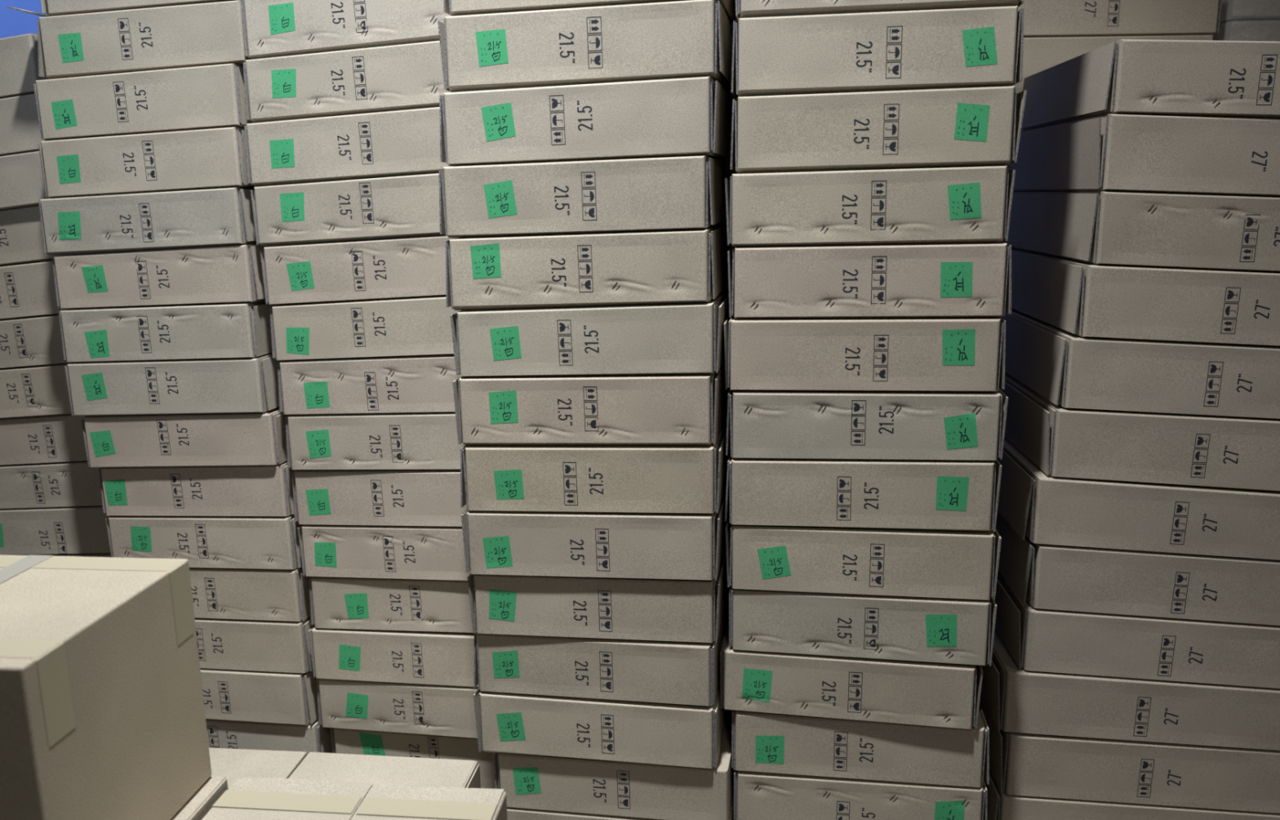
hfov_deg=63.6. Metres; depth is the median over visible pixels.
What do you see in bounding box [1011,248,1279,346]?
cardboard box
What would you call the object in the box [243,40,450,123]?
cardboard box
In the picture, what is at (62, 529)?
cardboard box
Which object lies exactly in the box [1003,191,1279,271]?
cardboard box
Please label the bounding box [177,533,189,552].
print
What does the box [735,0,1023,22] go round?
cardboard box
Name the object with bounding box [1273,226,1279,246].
print
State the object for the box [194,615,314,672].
cardboard box
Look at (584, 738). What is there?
print
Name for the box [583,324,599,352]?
print
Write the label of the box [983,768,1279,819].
cardboard box
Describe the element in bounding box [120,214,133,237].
print
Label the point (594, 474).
print
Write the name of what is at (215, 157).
cardboard box
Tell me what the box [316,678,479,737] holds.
cardboard box
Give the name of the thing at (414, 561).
print
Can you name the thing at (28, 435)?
print
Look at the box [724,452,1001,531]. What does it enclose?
cardboard box
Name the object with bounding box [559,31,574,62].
print
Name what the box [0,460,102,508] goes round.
cardboard box
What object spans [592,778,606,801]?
print
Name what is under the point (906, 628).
cardboard box
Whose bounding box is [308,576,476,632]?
cardboard box
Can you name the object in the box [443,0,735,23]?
cardboard box
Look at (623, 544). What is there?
cardboard box
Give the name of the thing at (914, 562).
cardboard box
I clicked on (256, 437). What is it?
cardboard box
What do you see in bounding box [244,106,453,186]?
cardboard box
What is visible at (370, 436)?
print
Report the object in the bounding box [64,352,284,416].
cardboard box
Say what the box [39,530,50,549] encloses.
print
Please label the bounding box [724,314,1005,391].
cardboard box
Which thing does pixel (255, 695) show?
cardboard box
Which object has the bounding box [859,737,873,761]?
print
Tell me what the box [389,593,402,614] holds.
print
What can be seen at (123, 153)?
print
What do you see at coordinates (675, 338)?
cardboard box
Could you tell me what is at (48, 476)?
print
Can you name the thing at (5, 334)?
print
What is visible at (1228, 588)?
cardboard box
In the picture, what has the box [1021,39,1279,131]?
cardboard box
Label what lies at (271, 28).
cardboard box
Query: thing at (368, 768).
carton
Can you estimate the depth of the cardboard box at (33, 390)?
3.01 m
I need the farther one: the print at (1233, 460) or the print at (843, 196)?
the print at (1233, 460)
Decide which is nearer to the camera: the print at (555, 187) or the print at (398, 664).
the print at (555, 187)
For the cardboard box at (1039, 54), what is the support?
on the cardboard box
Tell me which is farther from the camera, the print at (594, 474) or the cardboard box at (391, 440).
the cardboard box at (391, 440)
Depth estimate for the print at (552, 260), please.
2.17 m
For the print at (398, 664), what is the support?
attached to the cardboard box at (411, 656)
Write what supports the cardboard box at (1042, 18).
on the cardboard box at (1039, 54)
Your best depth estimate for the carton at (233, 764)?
2.64 m
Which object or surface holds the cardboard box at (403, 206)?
on the cardboard box at (405, 267)
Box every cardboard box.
[0,33,49,98]
[0,93,46,156]
[0,151,61,210]
[0,205,75,266]
[0,261,68,319]
[0,314,71,368]
[0,363,71,418]
[0,413,87,464]
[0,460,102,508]
[0,505,111,554]
[5,552,111,556]
[6,0,237,17]
[33,63,253,140]
[37,0,251,79]
[38,126,257,198]
[38,186,256,255]
[52,243,288,308]
[58,299,277,362]
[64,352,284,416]
[80,407,291,466]
[98,460,295,515]
[105,513,302,568]
[189,566,311,621]
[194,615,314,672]
[200,667,318,724]
[205,717,333,754]
[241,0,452,59]
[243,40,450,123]
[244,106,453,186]
[250,173,445,245]
[259,234,455,305]
[269,295,460,360]
[277,354,461,413]
[285,411,464,470]
[292,469,466,526]
[297,524,470,580]
[307,626,478,686]
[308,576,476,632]
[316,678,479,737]
[330,727,495,788]
[437,0,733,93]
[439,76,731,166]
[439,155,726,237]
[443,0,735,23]
[445,223,728,310]
[449,286,729,376]
[452,359,728,444]
[460,412,730,513]
[461,483,729,580]
[467,543,728,642]
[473,680,728,768]
[474,586,730,706]
[492,709,734,819]
[506,792,733,819]
[720,117,738,288]
[720,616,982,728]
[724,165,1015,246]
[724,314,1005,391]
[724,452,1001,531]
[725,386,1008,460]
[725,511,1001,599]
[727,242,1011,318]
[728,15,738,117]
[728,581,996,665]
[729,85,1026,173]
[731,5,1023,101]
[731,709,989,786]
[733,768,986,819]
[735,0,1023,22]
[978,695,1279,813]
[980,629,1279,750]
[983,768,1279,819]
[994,569,1279,688]
[995,510,1279,625]
[996,436,1279,559]
[998,372,1279,491]
[1000,308,1279,418]
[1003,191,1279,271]
[1008,114,1279,197]
[1011,35,1213,93]
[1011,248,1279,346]
[1017,0,1222,37]
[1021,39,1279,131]
[1213,20,1279,41]
[1219,0,1279,24]
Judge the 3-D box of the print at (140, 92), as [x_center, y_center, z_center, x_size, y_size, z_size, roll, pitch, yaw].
[-1.254,-0.783,2.595,0.032,0.059,0.001,1,12,10]
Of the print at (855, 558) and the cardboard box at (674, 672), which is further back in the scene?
the cardboard box at (674, 672)
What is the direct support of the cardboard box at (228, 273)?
on the cardboard box at (222, 330)
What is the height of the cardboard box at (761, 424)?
0.153 m
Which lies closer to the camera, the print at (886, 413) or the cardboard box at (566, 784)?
the print at (886, 413)
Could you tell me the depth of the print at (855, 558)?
2.26 m
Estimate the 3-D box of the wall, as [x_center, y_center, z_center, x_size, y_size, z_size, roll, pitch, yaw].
[-0.023,-1.546,3.584,12.000,4.800,0.150,-1,12,0]
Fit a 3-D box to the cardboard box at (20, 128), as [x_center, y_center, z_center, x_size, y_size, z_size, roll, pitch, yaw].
[-1.813,-0.809,3.047,0.495,0.192,0.400,2,12,13]
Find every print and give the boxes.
[0,228,8,246]
[0,333,10,353]
[6,382,18,402]
[27,433,39,453]
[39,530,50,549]
[48,475,60,494]
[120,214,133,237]
[122,152,136,176]
[133,85,147,110]
[138,22,152,47]
[155,265,169,288]
[157,320,170,342]
[165,372,178,393]
[176,423,189,444]
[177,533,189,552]
[189,478,202,498]
[191,586,199,605]
[202,688,212,707]
[211,632,223,653]
[226,730,237,748]
[330,1,345,27]
[330,69,345,95]
[337,134,351,159]
[337,194,352,218]
[368,435,382,457]
[372,312,386,335]
[373,255,386,279]
[386,377,399,399]
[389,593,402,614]
[391,484,404,506]
[391,650,404,671]
[392,697,404,718]
[403,541,415,562]
[408,743,420,757]
[551,257,566,286]
[554,185,569,214]
[557,398,572,425]
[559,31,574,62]
[569,538,584,564]
[573,600,587,625]
[574,660,588,684]
[576,722,590,746]
[577,100,592,130]
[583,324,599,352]
[588,467,603,493]
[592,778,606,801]
[822,680,835,705]
[837,617,852,642]
[841,194,857,223]
[842,269,857,297]
[842,554,857,580]
[844,346,860,374]
[853,118,869,148]
[856,41,872,72]
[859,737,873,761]
[862,807,875,819]
[863,482,879,508]
[878,405,893,433]
[1084,1,1096,17]
[1164,707,1178,724]
[1166,768,1181,785]
[1188,646,1203,662]
[1202,513,1217,531]
[1202,583,1217,600]
[1222,445,1238,463]
[1227,68,1246,98]
[1236,373,1252,391]
[1251,151,1267,171]
[1253,299,1270,318]
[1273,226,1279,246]
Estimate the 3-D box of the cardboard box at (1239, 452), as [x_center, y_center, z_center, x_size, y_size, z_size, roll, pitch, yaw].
[1.272,0.022,2.606,0.688,0.196,0.730,0,12,5]
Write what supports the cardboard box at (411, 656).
on the cardboard box at (374, 705)
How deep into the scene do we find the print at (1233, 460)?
2.25 m
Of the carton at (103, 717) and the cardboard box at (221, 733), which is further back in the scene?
the cardboard box at (221, 733)
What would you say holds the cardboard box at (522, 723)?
on the cardboard box at (566, 784)
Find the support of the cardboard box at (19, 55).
on the cardboard box at (20, 128)
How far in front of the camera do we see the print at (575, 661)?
2.36 m
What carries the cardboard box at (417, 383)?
on the cardboard box at (391, 440)
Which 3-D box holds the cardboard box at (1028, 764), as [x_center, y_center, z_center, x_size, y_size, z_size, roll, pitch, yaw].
[1.221,0.776,2.761,0.692,0.184,0.730,0,12,5]
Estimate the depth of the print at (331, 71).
2.48 m
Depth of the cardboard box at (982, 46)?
2.04 m
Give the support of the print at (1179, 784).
attached to the cardboard box at (1028, 764)
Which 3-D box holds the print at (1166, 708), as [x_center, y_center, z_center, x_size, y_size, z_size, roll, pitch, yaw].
[1.220,0.703,2.373,0.032,0.040,0.001,0,12,5]
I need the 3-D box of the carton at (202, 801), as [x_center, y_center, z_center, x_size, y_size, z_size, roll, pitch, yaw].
[-0.985,0.985,1.663,0.534,0.660,0.402,0,12,6]
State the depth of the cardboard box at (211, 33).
2.57 m
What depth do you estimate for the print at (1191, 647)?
2.34 m
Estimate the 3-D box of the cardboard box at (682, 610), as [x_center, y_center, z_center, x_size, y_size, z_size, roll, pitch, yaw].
[-0.079,0.408,2.518,0.577,0.155,0.400,1,12,9]
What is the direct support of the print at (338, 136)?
attached to the cardboard box at (399, 143)
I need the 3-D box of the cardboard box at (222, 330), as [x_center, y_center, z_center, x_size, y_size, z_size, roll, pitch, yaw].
[-1.241,-0.240,2.911,0.574,0.162,0.400,1,12,10]
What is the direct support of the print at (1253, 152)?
attached to the cardboard box at (1107, 153)
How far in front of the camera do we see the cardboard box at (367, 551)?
2.72 m
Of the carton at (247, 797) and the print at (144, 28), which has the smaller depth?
the carton at (247, 797)
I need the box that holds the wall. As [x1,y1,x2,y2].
[0,0,45,38]
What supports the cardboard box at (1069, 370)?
on the cardboard box at (1239, 452)
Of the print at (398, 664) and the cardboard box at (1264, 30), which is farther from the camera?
the cardboard box at (1264, 30)
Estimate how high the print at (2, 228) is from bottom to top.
0.059 m
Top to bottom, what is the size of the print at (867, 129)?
0.059 m
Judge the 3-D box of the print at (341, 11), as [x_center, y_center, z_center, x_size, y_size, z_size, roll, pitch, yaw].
[-0.715,-0.934,2.446,0.033,0.059,0.001,2,12,12]
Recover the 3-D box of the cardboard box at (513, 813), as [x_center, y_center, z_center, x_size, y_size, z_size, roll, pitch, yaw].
[-0.044,1.018,2.601,0.566,0.182,0.300,1,12,11]
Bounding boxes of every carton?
[0,554,211,819]
[170,775,227,819]
[201,777,507,819]
[208,746,306,789]
[288,751,480,787]
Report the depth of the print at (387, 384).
2.61 m
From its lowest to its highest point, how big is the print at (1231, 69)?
0.059 m
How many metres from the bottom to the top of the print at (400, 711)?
0.059 m
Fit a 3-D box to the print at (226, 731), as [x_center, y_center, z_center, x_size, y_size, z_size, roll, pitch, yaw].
[-1.175,0.952,2.975,0.032,0.059,0.001,1,12,10]
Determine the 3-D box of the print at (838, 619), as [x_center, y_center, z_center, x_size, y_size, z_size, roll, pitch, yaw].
[0.453,0.488,2.289,0.031,0.059,0.001,1,12,10]
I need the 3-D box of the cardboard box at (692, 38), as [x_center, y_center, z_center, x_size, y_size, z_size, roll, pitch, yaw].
[-0.095,-0.772,2.270,0.583,0.158,0.400,1,12,9]
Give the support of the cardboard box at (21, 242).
on the cardboard box at (26, 290)
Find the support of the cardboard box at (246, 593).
on the cardboard box at (260, 645)
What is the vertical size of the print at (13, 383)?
0.059 m
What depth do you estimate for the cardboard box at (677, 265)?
2.17 m
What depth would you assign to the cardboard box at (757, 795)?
2.38 m
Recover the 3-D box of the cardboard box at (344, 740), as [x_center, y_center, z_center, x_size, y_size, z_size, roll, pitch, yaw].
[-0.557,0.931,3.045,0.559,0.186,0.400,2,12,12]
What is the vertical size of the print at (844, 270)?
0.059 m
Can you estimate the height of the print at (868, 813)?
0.059 m
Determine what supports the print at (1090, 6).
attached to the cardboard box at (1042, 18)
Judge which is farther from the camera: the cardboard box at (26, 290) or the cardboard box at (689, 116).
the cardboard box at (26, 290)
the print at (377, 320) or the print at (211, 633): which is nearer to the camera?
the print at (377, 320)
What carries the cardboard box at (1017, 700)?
on the cardboard box at (1028, 764)
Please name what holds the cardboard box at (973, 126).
on the cardboard box at (964, 204)
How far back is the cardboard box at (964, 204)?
2.10 m
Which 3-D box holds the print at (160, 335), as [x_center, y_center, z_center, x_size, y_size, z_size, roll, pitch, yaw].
[-1.250,-0.205,2.713,0.032,0.059,0.001,1,12,10]
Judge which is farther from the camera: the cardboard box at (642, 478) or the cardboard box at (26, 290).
the cardboard box at (26, 290)
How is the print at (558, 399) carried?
attached to the cardboard box at (660, 409)
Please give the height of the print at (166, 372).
0.059 m
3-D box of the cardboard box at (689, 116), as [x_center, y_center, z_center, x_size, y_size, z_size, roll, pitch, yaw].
[-0.102,-0.627,2.299,0.584,0.162,0.400,1,12,9]
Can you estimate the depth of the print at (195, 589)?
2.89 m
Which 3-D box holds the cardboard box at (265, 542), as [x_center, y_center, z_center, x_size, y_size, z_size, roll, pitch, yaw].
[-1.179,0.327,3.041,0.577,0.165,0.400,1,12,10]
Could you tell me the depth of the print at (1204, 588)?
2.31 m
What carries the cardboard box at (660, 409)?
on the cardboard box at (642, 478)
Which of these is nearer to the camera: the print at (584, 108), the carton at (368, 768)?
the print at (584, 108)
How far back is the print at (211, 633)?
2.91 m
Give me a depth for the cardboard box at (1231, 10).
2.81 m
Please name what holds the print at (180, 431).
attached to the cardboard box at (256, 437)
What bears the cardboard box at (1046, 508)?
on the cardboard box at (1228, 588)
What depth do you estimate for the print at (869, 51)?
2.05 m
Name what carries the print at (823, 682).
attached to the cardboard box at (938, 694)
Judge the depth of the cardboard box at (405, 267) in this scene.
2.57 m
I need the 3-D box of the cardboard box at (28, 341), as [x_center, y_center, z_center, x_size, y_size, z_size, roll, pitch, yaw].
[-1.800,-0.229,3.187,0.495,0.184,0.400,2,12,13]
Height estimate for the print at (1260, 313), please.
0.040 m
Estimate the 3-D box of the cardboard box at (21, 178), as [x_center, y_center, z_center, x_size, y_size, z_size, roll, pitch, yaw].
[-1.812,-0.665,3.077,0.495,0.187,0.400,2,12,13]
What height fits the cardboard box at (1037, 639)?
0.185 m
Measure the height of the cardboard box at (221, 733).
0.161 m
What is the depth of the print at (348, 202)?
2.53 m
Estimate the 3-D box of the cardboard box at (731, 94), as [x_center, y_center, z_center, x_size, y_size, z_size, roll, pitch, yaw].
[0.204,-1.063,2.705,0.760,0.600,0.420,-1,12,0]
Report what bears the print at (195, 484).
attached to the cardboard box at (252, 490)
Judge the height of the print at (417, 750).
0.059 m
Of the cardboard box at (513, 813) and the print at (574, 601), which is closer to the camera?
the print at (574, 601)
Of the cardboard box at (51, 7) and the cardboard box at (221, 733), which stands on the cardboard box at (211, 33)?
the cardboard box at (51, 7)
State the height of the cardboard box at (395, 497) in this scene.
0.175 m
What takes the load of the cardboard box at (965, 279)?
on the cardboard box at (940, 354)
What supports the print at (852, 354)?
attached to the cardboard box at (940, 354)
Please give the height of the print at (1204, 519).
0.040 m
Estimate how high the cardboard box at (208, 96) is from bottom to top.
0.171 m
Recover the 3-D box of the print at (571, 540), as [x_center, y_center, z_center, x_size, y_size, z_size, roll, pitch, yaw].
[-0.139,0.315,2.292,0.032,0.059,0.001,1,12,9]
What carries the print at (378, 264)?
attached to the cardboard box at (405, 267)
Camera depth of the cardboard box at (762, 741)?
2.35 m
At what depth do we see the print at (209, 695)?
2.95 m
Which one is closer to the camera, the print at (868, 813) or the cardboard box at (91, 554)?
the print at (868, 813)
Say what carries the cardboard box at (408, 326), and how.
on the cardboard box at (417, 383)
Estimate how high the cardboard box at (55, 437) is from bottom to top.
0.184 m
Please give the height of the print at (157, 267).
0.059 m
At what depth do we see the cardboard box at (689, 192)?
2.14 m
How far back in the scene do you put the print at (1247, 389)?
2.22 m
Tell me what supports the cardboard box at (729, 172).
on the cardboard box
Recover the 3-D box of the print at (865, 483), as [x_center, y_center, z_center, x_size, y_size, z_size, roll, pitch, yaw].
[0.496,0.185,2.217,0.031,0.059,0.001,1,12,9]
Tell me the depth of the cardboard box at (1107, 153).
2.14 m
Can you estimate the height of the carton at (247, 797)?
0.649 m
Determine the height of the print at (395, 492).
0.059 m
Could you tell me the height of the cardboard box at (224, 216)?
0.168 m
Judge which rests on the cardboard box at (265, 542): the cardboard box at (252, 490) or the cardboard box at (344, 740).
the cardboard box at (252, 490)
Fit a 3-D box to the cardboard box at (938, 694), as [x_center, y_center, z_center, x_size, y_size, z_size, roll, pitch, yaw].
[0.501,0.589,2.508,0.576,0.154,0.400,1,12,10]

